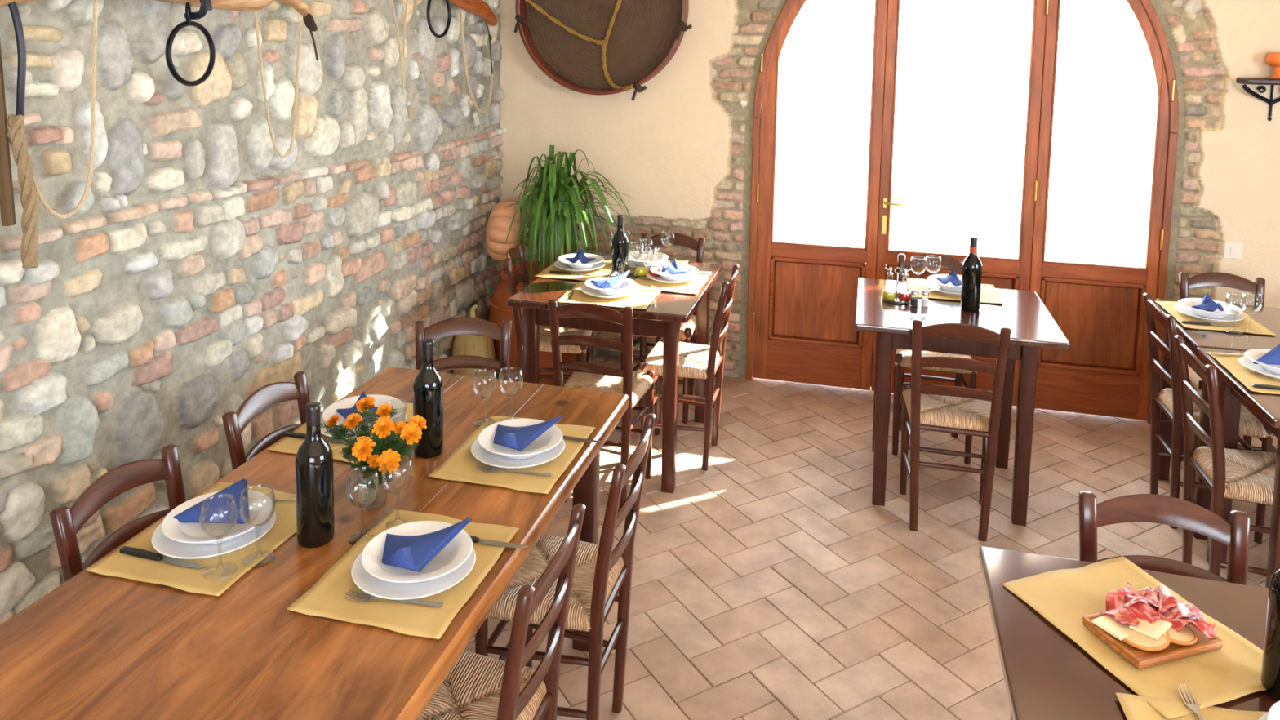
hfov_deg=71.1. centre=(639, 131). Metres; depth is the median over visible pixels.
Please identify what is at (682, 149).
wall
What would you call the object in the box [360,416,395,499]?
marigold
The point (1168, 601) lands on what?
ham slice
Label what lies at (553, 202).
potted plant
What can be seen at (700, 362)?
dining chair
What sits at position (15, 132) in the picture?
bundle
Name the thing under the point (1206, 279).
dining chair
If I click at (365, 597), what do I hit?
fork
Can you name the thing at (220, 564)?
wine glass
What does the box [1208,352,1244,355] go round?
fork
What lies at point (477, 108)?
rope
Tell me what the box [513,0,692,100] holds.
wall decoration
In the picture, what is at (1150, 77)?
wall
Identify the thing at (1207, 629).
ham slice
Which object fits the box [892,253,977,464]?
dining chair
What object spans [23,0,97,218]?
rope
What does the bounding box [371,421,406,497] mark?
marigold
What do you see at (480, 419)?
wine glass
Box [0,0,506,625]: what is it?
wall
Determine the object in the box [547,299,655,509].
dining chair
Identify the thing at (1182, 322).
table knife
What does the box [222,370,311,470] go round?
dining chair
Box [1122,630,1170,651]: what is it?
bread slice
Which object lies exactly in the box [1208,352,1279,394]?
placemat
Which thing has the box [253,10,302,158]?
rope
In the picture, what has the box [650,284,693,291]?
fork
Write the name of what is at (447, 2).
ring
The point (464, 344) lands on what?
squash
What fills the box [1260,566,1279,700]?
wine bottle
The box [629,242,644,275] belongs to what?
wine glass
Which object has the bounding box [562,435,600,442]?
table knife
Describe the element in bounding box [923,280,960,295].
dinner plate
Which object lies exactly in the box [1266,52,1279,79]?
vase
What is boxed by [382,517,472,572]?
folded napkin
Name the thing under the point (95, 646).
table
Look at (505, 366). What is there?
bowl
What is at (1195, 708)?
fork
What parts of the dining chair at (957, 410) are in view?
leg, post, rush seat, seat rail, leg, post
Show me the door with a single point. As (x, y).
(802, 299)
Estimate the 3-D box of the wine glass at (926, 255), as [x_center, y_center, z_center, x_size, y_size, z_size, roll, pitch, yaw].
[1.296,0.628,3.962,0.069,0.148,0.069,1,6,-3]
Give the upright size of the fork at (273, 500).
0.009 m
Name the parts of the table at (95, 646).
edge moulding, edge moulding, leg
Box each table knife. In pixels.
[119,546,207,568]
[283,431,352,443]
[470,535,528,548]
[549,271,592,275]
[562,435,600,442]
[697,271,717,274]
[1181,320,1239,326]
[1252,383,1279,389]
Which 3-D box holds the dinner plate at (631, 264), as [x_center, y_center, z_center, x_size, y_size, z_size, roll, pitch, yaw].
[0.021,0.636,4.309,0.243,0.020,0.243,2,6,14]
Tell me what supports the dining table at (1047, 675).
on the floor
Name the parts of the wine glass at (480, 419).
stem and foot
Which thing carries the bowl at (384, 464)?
on the wine glass at (384, 464)
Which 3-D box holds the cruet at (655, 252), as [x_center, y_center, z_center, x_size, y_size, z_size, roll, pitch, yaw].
[0.067,0.600,4.091,0.062,0.137,0.062,2,6,14]
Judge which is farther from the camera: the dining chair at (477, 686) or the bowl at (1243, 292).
the bowl at (1243, 292)
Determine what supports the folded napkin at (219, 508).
on the soup bowl at (261, 506)
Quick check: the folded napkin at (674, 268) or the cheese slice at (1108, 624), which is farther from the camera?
the folded napkin at (674, 268)
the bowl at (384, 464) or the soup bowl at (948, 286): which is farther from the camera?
the soup bowl at (948, 286)
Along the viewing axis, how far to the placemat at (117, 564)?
1.82 m
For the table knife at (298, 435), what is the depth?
2.39 m
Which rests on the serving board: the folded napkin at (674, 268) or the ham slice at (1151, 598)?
the ham slice at (1151, 598)
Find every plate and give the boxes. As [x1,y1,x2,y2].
[151,508,276,559]
[320,409,407,439]
[351,547,475,599]
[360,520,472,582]
[471,438,564,468]
[554,260,604,271]
[580,284,637,298]
[628,259,669,269]
[645,271,699,284]
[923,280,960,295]
[1173,303,1244,322]
[1239,355,1279,379]
[1258,711,1268,719]
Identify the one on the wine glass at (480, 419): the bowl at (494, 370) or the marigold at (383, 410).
the bowl at (494, 370)
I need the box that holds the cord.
[485,22,493,73]
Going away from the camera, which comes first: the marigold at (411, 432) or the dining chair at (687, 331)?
the marigold at (411, 432)
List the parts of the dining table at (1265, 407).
leg, leg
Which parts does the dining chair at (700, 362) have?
leg, leg, rush seat, seat rail, post, post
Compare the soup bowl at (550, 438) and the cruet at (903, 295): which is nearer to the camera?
the soup bowl at (550, 438)
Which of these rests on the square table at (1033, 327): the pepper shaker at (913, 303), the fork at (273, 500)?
the pepper shaker at (913, 303)
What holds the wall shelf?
attached to the wall at (682, 149)
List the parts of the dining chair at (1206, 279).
post, rush seat, leg, post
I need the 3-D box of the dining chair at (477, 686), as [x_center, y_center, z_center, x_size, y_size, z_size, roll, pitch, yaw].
[-0.341,1.232,1.866,0.395,0.853,0.353,2,6,14]
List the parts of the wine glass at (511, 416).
stem and foot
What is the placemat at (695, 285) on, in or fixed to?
on the square table at (664, 317)
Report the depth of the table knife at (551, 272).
4.12 m
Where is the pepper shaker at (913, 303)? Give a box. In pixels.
[909,289,919,306]
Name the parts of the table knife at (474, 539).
handle, blade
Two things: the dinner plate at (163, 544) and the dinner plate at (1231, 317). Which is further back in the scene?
the dinner plate at (1231, 317)
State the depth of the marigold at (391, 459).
1.98 m
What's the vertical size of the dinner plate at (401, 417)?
0.020 m
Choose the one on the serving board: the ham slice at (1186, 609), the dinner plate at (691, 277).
the ham slice at (1186, 609)
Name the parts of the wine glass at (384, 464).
stem and foot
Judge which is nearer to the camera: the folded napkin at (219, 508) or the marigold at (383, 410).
the folded napkin at (219, 508)
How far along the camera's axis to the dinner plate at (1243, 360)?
3.02 m
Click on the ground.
(955, 180)
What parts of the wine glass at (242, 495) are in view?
stem and foot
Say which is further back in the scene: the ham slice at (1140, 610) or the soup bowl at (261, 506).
the soup bowl at (261, 506)
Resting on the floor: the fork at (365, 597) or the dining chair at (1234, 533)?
the dining chair at (1234, 533)
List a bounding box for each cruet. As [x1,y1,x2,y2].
[635,246,647,276]
[648,247,661,276]
[881,266,897,300]
[897,268,911,301]
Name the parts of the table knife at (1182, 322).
handle, blade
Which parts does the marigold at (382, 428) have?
stem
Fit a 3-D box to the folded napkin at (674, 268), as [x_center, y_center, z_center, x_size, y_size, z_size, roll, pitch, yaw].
[0.150,0.610,4.066,0.148,0.063,0.092,7,8,44]
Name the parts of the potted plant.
pot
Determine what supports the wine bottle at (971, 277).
on the square table at (1033, 327)
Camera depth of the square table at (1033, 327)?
3.54 m
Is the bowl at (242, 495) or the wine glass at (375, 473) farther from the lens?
the wine glass at (375, 473)
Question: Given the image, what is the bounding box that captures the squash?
[452,304,494,378]
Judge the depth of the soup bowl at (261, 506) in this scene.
1.92 m
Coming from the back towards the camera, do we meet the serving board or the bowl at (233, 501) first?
the bowl at (233, 501)
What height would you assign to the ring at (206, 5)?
0.354 m
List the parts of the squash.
stem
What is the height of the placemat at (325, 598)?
0.007 m
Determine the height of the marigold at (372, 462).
0.131 m
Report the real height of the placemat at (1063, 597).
0.007 m
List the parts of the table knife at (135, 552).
handle, blade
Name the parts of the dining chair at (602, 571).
leg, leg, rush seat, seat rail, post, post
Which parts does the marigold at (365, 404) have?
stem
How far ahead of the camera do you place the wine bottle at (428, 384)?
2.29 m
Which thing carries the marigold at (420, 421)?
in the glass at (359, 473)
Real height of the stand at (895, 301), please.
0.144 m
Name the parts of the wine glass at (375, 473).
stem and foot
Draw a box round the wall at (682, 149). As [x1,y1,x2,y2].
[499,0,1279,438]
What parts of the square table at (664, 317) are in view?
leg, leg, leg, leg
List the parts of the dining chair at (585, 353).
post, post, rush seat, leg, leg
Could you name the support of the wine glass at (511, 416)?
on the placemat at (460, 465)
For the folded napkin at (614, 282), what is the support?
on the soup bowl at (627, 283)
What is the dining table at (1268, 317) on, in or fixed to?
on the floor
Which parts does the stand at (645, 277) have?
dish, carrying handle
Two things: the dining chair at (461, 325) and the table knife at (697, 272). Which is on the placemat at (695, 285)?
the table knife at (697, 272)
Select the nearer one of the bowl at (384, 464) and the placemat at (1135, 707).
the placemat at (1135, 707)
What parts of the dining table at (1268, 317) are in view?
leg, leg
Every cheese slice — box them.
[1091,614,1133,640]
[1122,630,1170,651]
[1128,616,1172,639]
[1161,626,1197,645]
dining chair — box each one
[48,444,186,582]
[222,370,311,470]
[414,316,511,380]
[417,503,586,719]
[475,413,656,719]
[504,243,593,382]
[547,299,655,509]
[620,232,705,423]
[638,264,739,471]
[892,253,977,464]
[899,319,1011,542]
[1079,490,1250,584]
[1142,293,1275,543]
[1174,334,1276,575]
[1179,271,1276,482]
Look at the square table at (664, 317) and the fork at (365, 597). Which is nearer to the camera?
the fork at (365, 597)
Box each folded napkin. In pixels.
[173,478,249,524]
[336,391,378,420]
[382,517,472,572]
[493,416,563,450]
[564,248,595,263]
[590,270,630,288]
[661,258,687,275]
[936,269,961,286]
[1191,293,1224,311]
[1253,343,1279,364]
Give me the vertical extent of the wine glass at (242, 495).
0.148 m
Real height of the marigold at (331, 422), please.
0.181 m
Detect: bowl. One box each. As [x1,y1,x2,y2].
[160,489,273,544]
[199,493,237,539]
[239,483,275,528]
[322,394,404,431]
[345,466,379,507]
[381,456,413,494]
[471,369,497,398]
[477,418,562,459]
[498,366,523,396]
[557,253,604,269]
[584,276,635,294]
[628,250,668,266]
[649,263,697,280]
[927,274,961,292]
[1177,297,1241,318]
[1225,292,1247,313]
[1240,292,1262,313]
[1244,348,1279,374]
[1267,700,1279,719]
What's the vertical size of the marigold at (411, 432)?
0.195 m
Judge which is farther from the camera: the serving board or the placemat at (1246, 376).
the placemat at (1246, 376)
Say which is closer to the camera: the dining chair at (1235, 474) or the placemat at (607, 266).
the dining chair at (1235, 474)
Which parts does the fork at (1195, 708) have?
handle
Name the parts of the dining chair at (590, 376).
post, rush seat, post, leg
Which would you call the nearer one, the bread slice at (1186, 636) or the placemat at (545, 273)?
the bread slice at (1186, 636)
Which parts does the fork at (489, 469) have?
handle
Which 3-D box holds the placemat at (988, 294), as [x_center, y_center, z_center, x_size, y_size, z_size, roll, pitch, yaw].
[1.377,0.703,3.948,0.382,0.007,0.312,2,6,14]
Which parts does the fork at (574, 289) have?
handle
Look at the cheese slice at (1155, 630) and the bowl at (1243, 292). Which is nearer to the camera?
the cheese slice at (1155, 630)
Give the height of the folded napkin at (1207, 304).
0.063 m
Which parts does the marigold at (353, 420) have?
stem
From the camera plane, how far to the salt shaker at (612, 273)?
3.92 m
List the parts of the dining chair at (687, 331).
leg, post, rush seat, leg, post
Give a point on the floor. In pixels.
(1078, 453)
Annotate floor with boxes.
[464,355,1277,719]
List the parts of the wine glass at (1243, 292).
stem and foot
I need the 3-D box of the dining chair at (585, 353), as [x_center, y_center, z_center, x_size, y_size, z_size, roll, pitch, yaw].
[-0.436,0.989,4.286,0.395,0.853,0.353,1,6,2]
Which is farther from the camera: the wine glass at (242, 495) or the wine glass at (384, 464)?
the wine glass at (384, 464)
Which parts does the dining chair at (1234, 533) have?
post, post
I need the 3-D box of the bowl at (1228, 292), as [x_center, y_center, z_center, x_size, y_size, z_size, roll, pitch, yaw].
[2.282,0.661,3.426,0.069,0.075,0.069,2,6,14]
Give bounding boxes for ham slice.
[1100,590,1142,625]
[1117,581,1159,607]
[1124,595,1168,623]
[1142,586,1177,613]
[1158,583,1207,622]
[1164,609,1216,639]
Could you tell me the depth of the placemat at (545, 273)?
4.12 m
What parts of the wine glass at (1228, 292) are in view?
stem and foot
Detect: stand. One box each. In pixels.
[634,246,660,279]
[881,266,911,304]
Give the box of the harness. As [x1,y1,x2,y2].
[0,40,16,226]
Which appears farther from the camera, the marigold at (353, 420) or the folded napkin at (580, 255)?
the folded napkin at (580, 255)
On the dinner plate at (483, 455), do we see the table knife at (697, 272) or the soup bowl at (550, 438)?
the soup bowl at (550, 438)
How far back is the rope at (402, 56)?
3.91 m
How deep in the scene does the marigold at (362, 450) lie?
1.99 m
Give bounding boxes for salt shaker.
[609,271,617,276]
[920,289,928,306]
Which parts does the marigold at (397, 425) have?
stem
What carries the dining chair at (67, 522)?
on the floor
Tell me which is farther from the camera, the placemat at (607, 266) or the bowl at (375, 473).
the placemat at (607, 266)
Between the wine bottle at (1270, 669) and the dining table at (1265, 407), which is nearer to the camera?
the wine bottle at (1270, 669)
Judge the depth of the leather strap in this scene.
2.12 m
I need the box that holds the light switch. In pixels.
[1223,241,1243,258]
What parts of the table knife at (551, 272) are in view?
handle, blade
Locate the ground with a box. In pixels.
[773,111,1152,266]
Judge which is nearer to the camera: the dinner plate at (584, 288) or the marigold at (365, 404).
the marigold at (365, 404)
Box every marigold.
[320,414,362,472]
[343,413,374,497]
[349,435,382,493]
[353,396,379,497]
[359,454,386,485]
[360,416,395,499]
[361,448,400,491]
[368,402,397,498]
[369,422,422,497]
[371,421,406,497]
[386,414,426,474]
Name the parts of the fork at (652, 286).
handle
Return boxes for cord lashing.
[302,13,318,60]
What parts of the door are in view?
rail, panel, moulding, rail, handle, rail, panel, moulding, rail, rail, panel, moulding, rail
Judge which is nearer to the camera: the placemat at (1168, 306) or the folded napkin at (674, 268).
the placemat at (1168, 306)
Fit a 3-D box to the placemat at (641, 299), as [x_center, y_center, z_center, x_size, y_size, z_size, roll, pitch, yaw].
[-0.125,0.694,3.787,0.382,0.007,0.312,2,6,14]
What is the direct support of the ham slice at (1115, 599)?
on the serving board
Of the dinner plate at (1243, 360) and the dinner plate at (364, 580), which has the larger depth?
the dinner plate at (1243, 360)
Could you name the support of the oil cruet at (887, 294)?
in the stand at (895, 301)
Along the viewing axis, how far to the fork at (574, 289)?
3.81 m
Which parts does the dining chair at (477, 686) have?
rush seat, post, seat rail, post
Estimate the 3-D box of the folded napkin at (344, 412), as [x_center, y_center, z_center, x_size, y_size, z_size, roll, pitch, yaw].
[-0.768,0.753,2.476,0.148,0.063,0.092,0,6,-6]
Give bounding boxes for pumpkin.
[485,200,528,261]
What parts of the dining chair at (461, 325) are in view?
post, post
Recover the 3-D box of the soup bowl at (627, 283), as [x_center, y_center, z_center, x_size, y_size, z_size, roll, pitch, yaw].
[-0.126,0.667,3.822,0.219,0.036,0.219,2,6,14]
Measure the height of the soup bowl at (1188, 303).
0.036 m
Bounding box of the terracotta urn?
[488,261,576,385]
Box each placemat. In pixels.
[85,481,296,595]
[267,395,444,463]
[287,509,519,639]
[428,415,595,493]
[534,261,611,280]
[556,281,662,309]
[595,257,688,273]
[633,271,711,293]
[906,277,1003,303]
[1001,555,1266,718]
[1115,692,1266,719]
[1155,301,1275,334]
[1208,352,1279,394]
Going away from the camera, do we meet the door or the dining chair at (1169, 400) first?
the dining chair at (1169, 400)
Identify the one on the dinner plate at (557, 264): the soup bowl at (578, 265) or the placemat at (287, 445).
the soup bowl at (578, 265)
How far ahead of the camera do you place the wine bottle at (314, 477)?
1.88 m
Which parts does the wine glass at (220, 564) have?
stem and foot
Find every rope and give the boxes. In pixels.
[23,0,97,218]
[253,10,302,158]
[391,0,408,88]
[459,8,493,113]
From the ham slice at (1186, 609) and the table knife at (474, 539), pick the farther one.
the table knife at (474, 539)
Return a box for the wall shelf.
[1235,77,1279,120]
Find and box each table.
[0,366,629,719]
[506,253,722,493]
[855,277,1070,525]
[978,546,1279,719]
[1151,297,1279,540]
[1196,347,1279,587]
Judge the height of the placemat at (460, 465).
0.007 m
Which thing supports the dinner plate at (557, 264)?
on the placemat at (545, 273)
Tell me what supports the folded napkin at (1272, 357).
on the soup bowl at (1253, 355)
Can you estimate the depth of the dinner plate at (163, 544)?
1.87 m
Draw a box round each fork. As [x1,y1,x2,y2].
[271,497,296,501]
[343,589,443,607]
[475,464,551,476]
[567,285,577,299]
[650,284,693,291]
[1175,683,1203,719]
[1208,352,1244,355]
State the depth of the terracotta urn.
4.65 m
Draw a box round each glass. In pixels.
[199,493,237,581]
[239,483,275,568]
[345,466,379,542]
[357,467,388,507]
[381,456,413,521]
[471,369,497,427]
[498,366,523,418]
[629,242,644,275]
[910,255,926,289]
[924,255,941,291]
[1224,292,1247,334]
[1240,292,1262,333]
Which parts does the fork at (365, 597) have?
handle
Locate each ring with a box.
[165,0,215,86]
[426,0,451,38]
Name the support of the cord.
attached to the rope at (477, 108)
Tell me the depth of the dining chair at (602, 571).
2.24 m
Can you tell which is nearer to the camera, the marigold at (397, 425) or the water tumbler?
the marigold at (397, 425)
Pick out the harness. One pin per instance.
(6, 196)
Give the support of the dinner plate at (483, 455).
on the placemat at (460, 465)
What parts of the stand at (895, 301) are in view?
dish, carrying handle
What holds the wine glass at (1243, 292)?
on the placemat at (1168, 306)
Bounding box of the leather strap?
[8,1,26,121]
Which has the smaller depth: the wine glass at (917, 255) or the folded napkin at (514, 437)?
the folded napkin at (514, 437)
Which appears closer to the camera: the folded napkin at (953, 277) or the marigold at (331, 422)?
the marigold at (331, 422)
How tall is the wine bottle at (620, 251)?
0.302 m
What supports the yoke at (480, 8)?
attached to the wall at (201, 268)
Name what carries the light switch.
attached to the wall at (682, 149)
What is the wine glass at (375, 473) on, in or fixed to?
on the table at (95, 646)
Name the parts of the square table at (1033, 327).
leg, leg, leg, leg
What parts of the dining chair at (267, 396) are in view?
post, post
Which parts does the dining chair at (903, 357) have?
leg, post, rush seat, seat rail, post, leg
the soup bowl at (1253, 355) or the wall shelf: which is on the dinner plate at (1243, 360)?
the soup bowl at (1253, 355)
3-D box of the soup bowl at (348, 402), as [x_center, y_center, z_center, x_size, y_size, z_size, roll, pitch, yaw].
[-0.764,0.790,2.480,0.219,0.036,0.219,2,6,14]
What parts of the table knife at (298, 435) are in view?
handle, blade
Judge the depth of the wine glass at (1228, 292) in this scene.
3.43 m
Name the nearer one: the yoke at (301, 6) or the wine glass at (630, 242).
the yoke at (301, 6)
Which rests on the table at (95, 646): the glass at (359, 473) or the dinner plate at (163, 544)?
the glass at (359, 473)
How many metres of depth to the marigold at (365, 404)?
2.09 m
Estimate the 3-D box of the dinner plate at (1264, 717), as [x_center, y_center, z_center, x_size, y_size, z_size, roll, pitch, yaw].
[1.058,0.951,1.326,0.243,0.020,0.243,2,6,14]
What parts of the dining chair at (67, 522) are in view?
post, post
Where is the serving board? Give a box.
[1082,611,1223,668]
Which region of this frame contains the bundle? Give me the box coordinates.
[7,114,39,269]
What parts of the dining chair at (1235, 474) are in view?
post, post, seat rail, rush seat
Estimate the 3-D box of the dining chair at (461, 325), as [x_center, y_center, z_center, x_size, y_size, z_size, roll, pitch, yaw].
[-0.618,1.109,3.058,0.353,0.853,0.395,0,6,-6]
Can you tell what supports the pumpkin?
on the terracotta urn
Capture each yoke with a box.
[0,0,312,17]
[448,0,497,26]
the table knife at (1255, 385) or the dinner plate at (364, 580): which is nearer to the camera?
the dinner plate at (364, 580)
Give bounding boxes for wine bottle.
[294,401,334,548]
[413,338,443,458]
[611,214,628,278]
[960,236,982,311]
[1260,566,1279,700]
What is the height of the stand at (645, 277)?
0.144 m
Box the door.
[746,0,1178,423]
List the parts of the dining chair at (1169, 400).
post, post, seat rail, rush seat, leg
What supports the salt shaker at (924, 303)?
on the square table at (1033, 327)
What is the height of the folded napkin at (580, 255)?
0.063 m
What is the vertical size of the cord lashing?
0.172 m
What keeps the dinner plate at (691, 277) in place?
on the placemat at (695, 285)
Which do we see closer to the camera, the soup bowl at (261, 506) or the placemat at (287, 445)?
the soup bowl at (261, 506)
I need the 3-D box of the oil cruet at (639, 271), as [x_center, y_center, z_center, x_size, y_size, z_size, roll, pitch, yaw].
[0.007,0.597,4.107,0.062,0.137,0.062,2,6,14]
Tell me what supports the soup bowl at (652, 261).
on the dinner plate at (631, 264)
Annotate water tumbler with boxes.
[382,399,407,435]
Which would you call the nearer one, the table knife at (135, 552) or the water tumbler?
the table knife at (135, 552)
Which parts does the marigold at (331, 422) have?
stem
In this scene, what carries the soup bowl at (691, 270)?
on the dinner plate at (691, 277)
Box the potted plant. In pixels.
[505,145,638,283]
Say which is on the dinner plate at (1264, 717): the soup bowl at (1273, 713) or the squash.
the soup bowl at (1273, 713)
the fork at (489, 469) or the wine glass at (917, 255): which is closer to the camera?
the fork at (489, 469)
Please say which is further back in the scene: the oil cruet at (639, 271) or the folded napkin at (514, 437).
the oil cruet at (639, 271)
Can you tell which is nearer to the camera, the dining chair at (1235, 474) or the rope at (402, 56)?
the dining chair at (1235, 474)

